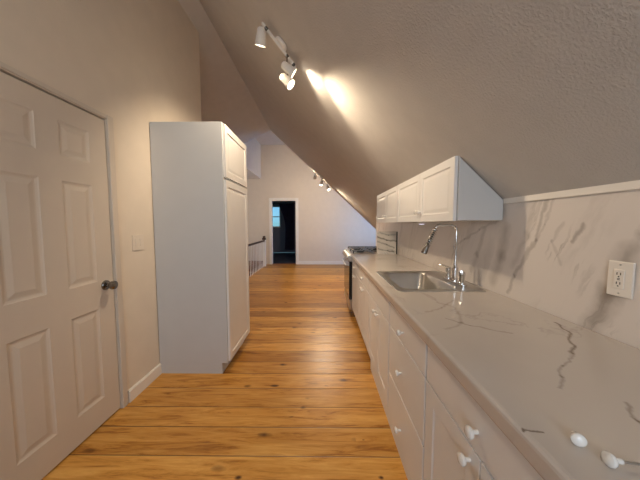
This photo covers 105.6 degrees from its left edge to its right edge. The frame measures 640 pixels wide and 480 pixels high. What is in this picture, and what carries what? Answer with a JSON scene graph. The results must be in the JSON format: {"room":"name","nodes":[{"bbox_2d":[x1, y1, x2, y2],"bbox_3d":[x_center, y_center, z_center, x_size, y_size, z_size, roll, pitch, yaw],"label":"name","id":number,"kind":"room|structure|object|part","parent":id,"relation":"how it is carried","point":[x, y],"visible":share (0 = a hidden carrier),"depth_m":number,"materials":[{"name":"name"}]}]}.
{"room":"kitchen","nodes":[
{"label":"kitchen","id":0,"kind":"room"},
{"bbox_2d":[0,0,201,407],"bbox_3d":[-1.505,-0.582,0.625,0.120,3.750,4.700,0,4,0],"label":"wall","id":1,"kind":"structure","parent":0,"point":[136,63],"depth_m":1.83,"materials":[{"name":"paint"}]},
{"bbox_2d":[0,61,127,479],"bbox_3d":[-1.468,0.214,1.338,0.183,2.068,0.808,0,4,0],"label":"door","id":2,"kind":"structure","parent":1,"relation":"in","point":[59,375],"depth_m":1.31,"materials":[{"name":"paint"}]},
{"bbox_3d":[-1.408,0.303,1.635,0.069,0.066,0.066,0,4,0],"label":"knob","id":3,"kind":"part","parent":2,"relation":"part of","materials":[{"name":"silver metal"}]},
{"bbox_2d":[132,235,143,250],"bbox_3d":[-1.429,0.019,1.912,0.011,0.120,0.116,0,4,0],"label":"light switch","id":4,"kind":"object","parent":1,"relation":"attached to","point":[137,240],"visible":1,"depth_m":1.90,"materials":[{"name":"beige plastic"}]},
{"bbox_2d":[128,363,161,402],"bbox_3d":[-1.426,1.159,2.004,0.016,0.093,0.377,0,4,0],"label":"baseboard","id":5,"kind":"structure","parent":1,"relation":"attached to","point":[133,392],"depth_m":1.96,"materials":[{"name":"paint"}]},
{"bbox_2d":[41,253,407,479],"bbox_3d":[-0.386,1.096,4.886,6.350,0.160,13.000,0,4,0],"label":"floor","id":6,"kind":"structure","parent":0,"point":[299,399],"depth_m":1.72,"materials":[{"name":"brown wood"}]},
{"bbox_2d":[149,122,249,373],"bbox_3d":[-1.111,0.083,2.405,0.628,2.188,0.610,0,4,0],"label":"pantry cabinet","id":7,"kind":"object","parent":6,"relation":"on","point":[199,169],"visible":1,"depth_m":2.11,"materials":[{"name":"white wood"}]},
{"bbox_3d":[-0.807,-0.775,2.346,0.019,0.439,0.586,0,4,0],"label":"door","id":8,"kind":"part","parent":7,"relation":"part of","materials":[{"name":"white wood"}]},
{"bbox_3d":[-0.807,0.264,2.414,0.019,1.597,0.586,0,4,0],"label":"door","id":9,"kind":"part","parent":7,"relation":"part of","materials":[{"name":"white wood"}]},
{"bbox_2d":[248,236,265,276],"bbox_3d":[-1.769,0.443,6.242,0.104,0.965,2.974,0,4,0],"label":"stair railing","id":10,"kind":"object","parent":6,"relation":"on","point":[263,240],"visible":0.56,"depth_m":7.05,"materials":[{"name":"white wood"}]},
{"bbox_3d":[-1.769,0.114,6.221,0.066,0.045,2.870,0,4,0],"label":"handrail","id":11,"kind":"part","parent":10,"relation":"part of","materials":[{"name":"brown wood"}]},
{"bbox_3d":[-1.757,0.411,7.678,0.080,0.840,0.080,0,4,0],"label":"newel post","id":12,"kind":"part","parent":10,"relation":"part of","materials":[{"name":"paint"}]},
{"bbox_2d":[352,259,358,322],"bbox_3d":[0.761,0.702,3.135,0.685,0.858,0.591,0,4,0],"label":"base cabinet","id":13,"kind":"object","parent":6,"relation":"on","point":[355,268],"visible":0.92,"depth_m":3.08,"materials":[{"name":"white wood"}]},
{"bbox_3d":[0.461,0.693,3.284,0.019,0.545,0.288,0,4,0],"label":"door","id":14,"kind":"part","parent":13,"relation":"part of","materials":[{"name":"white wood"}]},
{"bbox_3d":[0.460,0.352,3.115,0.019,0.146,0.581,0,4,0],"label":"drawer","id":15,"kind":"part","parent":13,"relation":"part of","materials":[{"name":"white wood"}]},
{"bbox_3d":[0.459,0.713,2.992,0.019,0.545,0.288,0,4,0],"label":"door","id":16,"kind":"part","parent":13,"relation":"part of","materials":[{"name":"white wood"}]},
{"bbox_2d":[342,246,376,316],"bbox_3d":[0.727,0.607,3.822,0.728,0.957,0.760,0,4,0],"label":"gas range","id":17,"kind":"object","parent":6,"relation":"on","point":[350,250],"visible":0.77,"depth_m":3.62,"materials":[{"name":"metal"}]},
{"bbox_3d":[0.430,0.229,3.800,0.062,0.094,0.756,0,4,0],"label":"control panel","id":18,"kind":"part","parent":17,"relation":"part of","materials":[{"name":"metal"}]},
{"bbox_3d":[0.441,0.904,3.844,0.039,0.140,0.752,0,4,0],"label":"warming drawer","id":19,"kind":"part","parent":17,"relation":"part of","materials":[{"name":"metal"}]},
{"bbox_3d":[0.438,0.555,3.821,0.044,0.540,0.752,0,4,0],"label":"oven door","id":20,"kind":"part","parent":17,"relation":"part of","materials":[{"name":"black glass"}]},
{"bbox_2d":[345,248,376,253],"bbox_3d":[0.761,0.174,3.793,0.660,0.012,0.758,0,4,0],"label":"cooktop","id":21,"kind":"object","parent":17,"relation":"in","point":[348,251],"depth_m":3.56,"materials":[{"name":"metal"}]},
{"bbox_2d":[358,267,368,350],"bbox_3d":[0.756,0.741,2.529,0.685,0.858,0.616,0,4,0],"label":"base cabinet","id":22,"kind":"object","parent":6,"relation":"on","point":[363,295],"visible":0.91,"depth_m":2.48,"materials":[{"name":"white wood"}]},
{"bbox_3d":[0.456,0.733,2.684,0.019,0.545,0.301,0,4,0],"label":"door","id":23,"kind":"part","parent":22,"relation":"part of","materials":[{"name":"white wood"}]},
{"bbox_3d":[0.455,0.392,2.509,0.019,0.146,0.606,0,4,0],"label":"drawer","id":24,"kind":"part","parent":22,"relation":"part of","materials":[{"name":"white wood"}]},
{"bbox_3d":[0.454,0.753,2.379,0.019,0.545,0.301,0,4,0],"label":"door","id":25,"kind":"part","parent":22,"relation":"part of","materials":[{"name":"white wood"}]},
{"bbox_2d":[368,279,390,427],"bbox_3d":[0.751,0.784,1.885,0.685,0.858,0.668,0,4,0],"label":"base cabinet","id":26,"kind":"object","parent":6,"relation":"on","point":[379,306],"visible":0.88,"depth_m":1.80,"materials":[{"name":"white wood"}]},
{"bbox_3d":[0.451,0.774,2.052,0.019,0.545,0.327,0,4,0],"label":"door","id":27,"kind":"part","parent":26,"relation":"part of","materials":[{"name":"white wood"}]},
{"bbox_3d":[0.450,0.434,1.864,0.019,0.146,0.658,0,4,0],"label":"drawer","id":28,"kind":"part","parent":26,"relation":"part of","materials":[{"name":"white wood"}]},
{"bbox_3d":[0.448,0.796,1.722,0.019,0.545,0.327,0,4,0],"label":"door","id":29,"kind":"part","parent":26,"relation":"part of","materials":[{"name":"white wood"}]},
{"bbox_2d":[351,254,639,479],"bbox_3d":[0.754,0.349,1.508,0.672,0.055,3.815,0,4,0],"label":"countertop","id":30,"kind":"structure","parent":26,"relation":"on","point":[541,377],"depth_m":0.69,"materials":[{"name":"stone"}]},
{"bbox_2d":[377,231,397,253],"bbox_3d":[0.933,0.038,3.382,0.281,0.320,0.024,0,4,0],"label":"panel","id":31,"kind":"object","parent":30,"relation":"on","point":[386,240],"visible":0.9,"depth_m":3.37,"materials":[{"name":"white stone"}]},
{"bbox_2d":[377,271,486,291],"bbox_3d":[0.770,0.380,1.833,0.562,0.170,0.640,0,4,0],"label":"sink","id":32,"kind":"object","parent":30,"relation":"in","point":[403,281],"visible":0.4,"depth_m":1.99,"materials":[{"name":"metal"}]},
{"bbox_2d":[421,224,467,286],"bbox_3d":[0.912,0.094,1.757,0.292,0.416,0.257,3,5,37],"label":"kitchen faucet","id":33,"kind":"object","parent":30,"relation":"on","point":[454,279],"visible":1,"depth_m":1.73,"materials":[{"name":"silver metal"}]},
{"bbox_3d":[0.896,0.040,1.734,0.164,0.306,0.017,0,4,0],"label":"spout","id":34,"kind":"part","parent":33,"relation":"part of","materials":[{"name":"silver metal"}]},
{"bbox_2d":[451,264,458,280],"bbox_3d":[0.969,0.233,1.746,0.052,0.120,0.052,0,4,0],"label":"faucet","id":35,"kind":"object","parent":33,"relation":"on","point":[454,269],"depth_m":1.73,"materials":[{"name":"silver metal"}]},
{"bbox_3d":[0.969,0.297,1.750,0.056,0.012,0.260,0,4,0],"label":"deck plate","id":36,"kind":"part","parent":33,"relation":"part of","materials":[{"name":"silver metal"}]},
{"bbox_2d":[570,431,586,446],"bbox_3d":[0.491,0.378,0.466,0.024,0.024,0.028,0,4,0],"label":"handle","id":37,"kind":"object","parent":30,"relation":"on","point":[578,439],"visible":1,"depth_m":0.46,"materials":[{"name":"white ceramic"}]},
{"bbox_2d":[601,450,639,468],"bbox_3d":[0.523,0.381,0.422,0.056,0.024,0.024,0,4,0],"label":"handle","id":38,"kind":"object","parent":30,"relation":"on","point":[608,458],"visible":1,"depth_m":0.42,"materials":[{"name":"white ceramic"}]},
{"bbox_2d":[388,303,427,479],"bbox_3d":[0.746,0.824,1.280,0.685,0.858,0.536,0,4,0],"label":"base cabinet","id":39,"kind":"object","parent":6,"relation":"on","point":[408,352],"visible":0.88,"depth_m":1.19,"materials":[{"name":"white wood"}]},
{"bbox_3d":[0.419,1.035,1.323,0.032,0.033,0.033,0,4,0],"label":"knob","id":40,"kind":"part","parent":39,"relation":"part of","materials":[{"name":"white ceramic"}]},
{"bbox_3d":[0.445,0.995,1.294,0.019,0.284,0.526,0,4,0],"label":"drawer","id":41,"kind":"part","parent":39,"relation":"part of","materials":[{"name":"white wood"}]},
{"bbox_3d":[0.445,0.700,1.274,0.019,0.295,0.526,0,4,0],"label":"drawer","id":42,"kind":"part","parent":39,"relation":"part of","materials":[{"name":"white wood"}]},
{"bbox_3d":[0.445,0.474,1.259,0.019,0.146,0.526,0,4,0],"label":"drawer","id":43,"kind":"part","parent":39,"relation":"part of","materials":[{"name":"white wood"}]},
{"bbox_2d":[423,347,542,479],"bbox_3d":[0.741,0.864,0.666,0.685,0.858,0.686,0,4,0],"label":"base cabinet","id":44,"kind":"object","parent":6,"relation":"on","point":[462,442],"visible":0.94,"depth_m":0.75,"materials":[{"name":"white wood"}]},
{"bbox_3d":[0.441,0.854,0.838,0.019,0.545,0.336,0,4,0],"label":"door","id":45,"kind":"part","parent":44,"relation":"part of","materials":[{"name":"white wood"}]},
{"bbox_3d":[0.414,0.630,0.699,0.032,0.033,0.033,0,4,0],"label":"knob","id":46,"kind":"part","parent":44,"relation":"part of","materials":[{"name":"white ceramic"}]},
{"bbox_3d":[0.414,0.524,0.663,0.032,0.033,0.033,0,4,0],"label":"knob","id":47,"kind":"part","parent":44,"relation":"part of","materials":[{"name":"white ceramic"}]},
{"bbox_3d":[0.438,0.877,0.499,0.019,0.545,0.336,0,4,0],"label":"door","id":48,"kind":"part","parent":44,"relation":"part of","materials":[{"name":"white wood"}]},
{"bbox_2d":[244,138,260,178],"bbox_3d":[-2.306,-2.480,6.996,0.770,1.100,1.750,0,4,0],"label":"wall","id":49,"kind":"structure","parent":0,"point":[253,147],"depth_m":7.12,"materials":[{"name":"paint"}]},
{"bbox_2d":[272,201,294,252],"bbox_3d":[-1.320,-0.657,9.749,4.600,2.700,3.280,0,4,0],"label":"wall","id":50,"kind":"structure","parent":0,"point":[278,232],"depth_m":11.32,"materials":[{"name":"paint"}]},
{"bbox_2d":[273,206,279,226],"bbox_3d":[-2.247,-1.082,11.327,0.820,0.980,0.070,0,4,0],"label":"window","id":51,"kind":"structure","parent":50,"relation":"in","point":[273,206],"depth_m":11.28,"materials":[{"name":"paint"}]},
{"bbox_3d":[-2.007,-1.663,11.175,1.800,0.023,0.110,0,4,0],"label":"curtain rod","id":52,"kind":"object","parent":50,"relation":"attached to","visible":0},
{"bbox_2d":[279,204,293,249],"bbox_3d":[-1.550,-0.598,11.195,0.696,2.102,0.062,0,4,0],"label":"curtain","id":53,"kind":"object","parent":52,"relation":"hanging from","point":[287,210],"visible":1,"depth_m":11.17,"materials":[{"name":"fabric"}]},
{"bbox_2d":[246,145,375,263],"bbox_3d":[0.016,-1.193,7.999,5.600,4.000,0.120,0,4,0],"label":"wall","id":54,"kind":"structure","parent":0,"point":[327,224],"depth_m":7.96,"materials":[{"name":"paint"}]},
{"bbox_2d":[269,198,298,263],"bbox_3d":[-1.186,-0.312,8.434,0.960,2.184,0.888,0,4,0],"label":"door frame","id":55,"kind":"structure","parent":54,"relation":"in","point":[270,199],"depth_m":7.99,"materials":[{"name":"paint"}]},
{"bbox_2d":[299,261,343,263],"bbox_3d":[0.996,0.753,8.051,3.440,0.110,0.016,0,4,0],"label":"baseboard","id":56,"kind":"structure","parent":54,"relation":"attached to","point":[300,262],"depth_m":8.05,"materials":[{"name":"paint"}]},
{"bbox_2d":[178,0,639,228],"bbox_3d":[0.026,-0.836,3.152,5.700,4.076,9.800,0,4,0],"label":"ceiling","id":57,"kind":"structure","parent":0,"point":[534,97],"depth_m":1.17,"materials":[{"name":"paint"}]},
{"bbox_2d":[255,22,296,89],"bbox_3d":[-0.338,-1.429,1.910,0.336,0.438,0.118,-2,4,-24],"label":"track light","id":58,"kind":"object","parent":57,"relation":"attached to","point":[260,40],"visible":1,"depth_m":1.92,"materials":[{"name":"white plastic"}]},
{"bbox_3d":[-0.237,-1.249,1.949,0.052,0.054,0.074,0,4,0],"label":"bulb","id":59,"kind":"part","parent":58,"relation":"part of","materials":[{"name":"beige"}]},
{"bbox_2d":[313,171,329,190],"bbox_3d":[0.044,-1.417,5.843,0.424,0.461,0.131,-1,4,-20],"label":"track light","id":60,"kind":"object","parent":57,"relation":"attached to","point":[315,176],"visible":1,"depth_m":5.82,"materials":[{"name":"white plastic"}]},
{"bbox_3d":[1.883,0.487,1.645,1.560,1.483,6.450,0,4,0],"label":"wall","id":61,"kind":"structure","parent":0,"visible":0},
{"bbox_2d":[377,185,397,222],"bbox_3d":[0.932,-0.406,2.993,0.317,0.381,0.957,0,4,0],"label":"upper cabinet","id":62,"kind":"object","parent":61,"relation":"attached to","point":[387,202],"visible":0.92,"depth_m":2.87,"materials":[{"name":"white wood"}]},
{"bbox_3d":[0.817,-0.421,3.228,0.019,0.381,0.476,0,4,0],"label":"door","id":63,"kind":"part","parent":62,"relation":"part of","materials":[{"name":"white wood"}]},
{"bbox_3d":[0.813,-0.390,2.754,0.019,0.381,0.465,0,4,0],"label":"door","id":64,"kind":"part","parent":62,"relation":"part of","materials":[{"name":"white wood"}]},
{"bbox_2d":[397,156,502,221],"bbox_3d":[0.924,-0.339,1.968,0.317,0.381,1.091,0,4,0],"label":"upper cabinet","id":65,"kind":"object","parent":61,"relation":"attached to","point":[450,190],"visible":1,"depth_m":1.52,"materials":[{"name":"white wood"}]},
{"bbox_3d":[0.809,-0.356,2.227,0.019,0.381,0.561,0,4,0],"label":"door","id":66,"kind":"part","parent":65,"relation":"part of","materials":[{"name":"white wood"}]},
{"bbox_3d":[0.805,-0.320,1.691,0.019,0.381,0.506,0,4,0],"label":"door","id":67,"kind":"part","parent":65,"relation":"part of","materials":[{"name":"white wood"}]},
{"bbox_2d":[376,189,639,348],"bbox_3d":[1.097,0.071,1.627,0.011,0.590,6.435,0,4,0],"label":"backsplash","id":68,"kind":"structure","parent":61,"relation":"attached to","point":[551,256],"depth_m":1.13,"materials":[{"name":"stone"}]},
{"bbox_2d":[606,260,635,299],"bbox_3d":[1.080,0.141,0.875,0.011,0.128,0.076,0,4,0],"label":"wall outlet","id":69,"kind":"object","parent":68,"relation":"attached to","point":[621,275],"visible":1,"depth_m":0.87,"materials":[{"name":"white plastic"}]},
{"bbox_2d":[613,269,624,289],"bbox_3d":[1.077,0.141,0.875,0.004,0.070,0.031,0,4,0],"label":"receptacle","id":70,"kind":"object","parent":69,"relation":"attached to","point":[618,274],"depth_m":0.87,"materials":[{"name":"white plastic"}]},
{"bbox_2d":[376,180,639,217],"bbox_3d":[1.092,-0.244,1.603,0.022,0.042,6.450,0,4,0],"label":"trim","id":71,"kind":"structure","parent":61,"relation":"attached to","point":[630,185],"depth_m":1.00,"materials":[{"name":"paint"}]},
{"bbox_3d":[-2.259,2.024,6.325,1.080,2.200,3.320,0,4,0],"label":"wall","id":72,"kind":"structure","parent":0,"visible":0},
{"bbox_2d":[249,267,258,275],"bbox_3d":[-2.256,1.742,6.650,0.860,1.619,2.365,0,4,0],"label":"staircase","id":73,"kind":"structure","parent":72,"relation":"attached to","point":[249,267],"depth_m":7.76,"materials":[{"name":"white wood"}]},
{"bbox_3d":[-2.165,-1.026,5.462,1.280,4.000,5.000,0,4,0],"label":"wall","id":74,"kind":"structure","parent":0,"visible":0},
{"bbox_2d":[249,261,262,266],"bbox_3d":[-2.244,0.825,7.794,0.884,0.320,0.029,0,4,0],"label":"trim","id":75,"kind":"structure","parent":74,"relation":"attached to","point":[249,261],"depth_m":7.78,"materials":[{"name":"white wood"}]}
]}

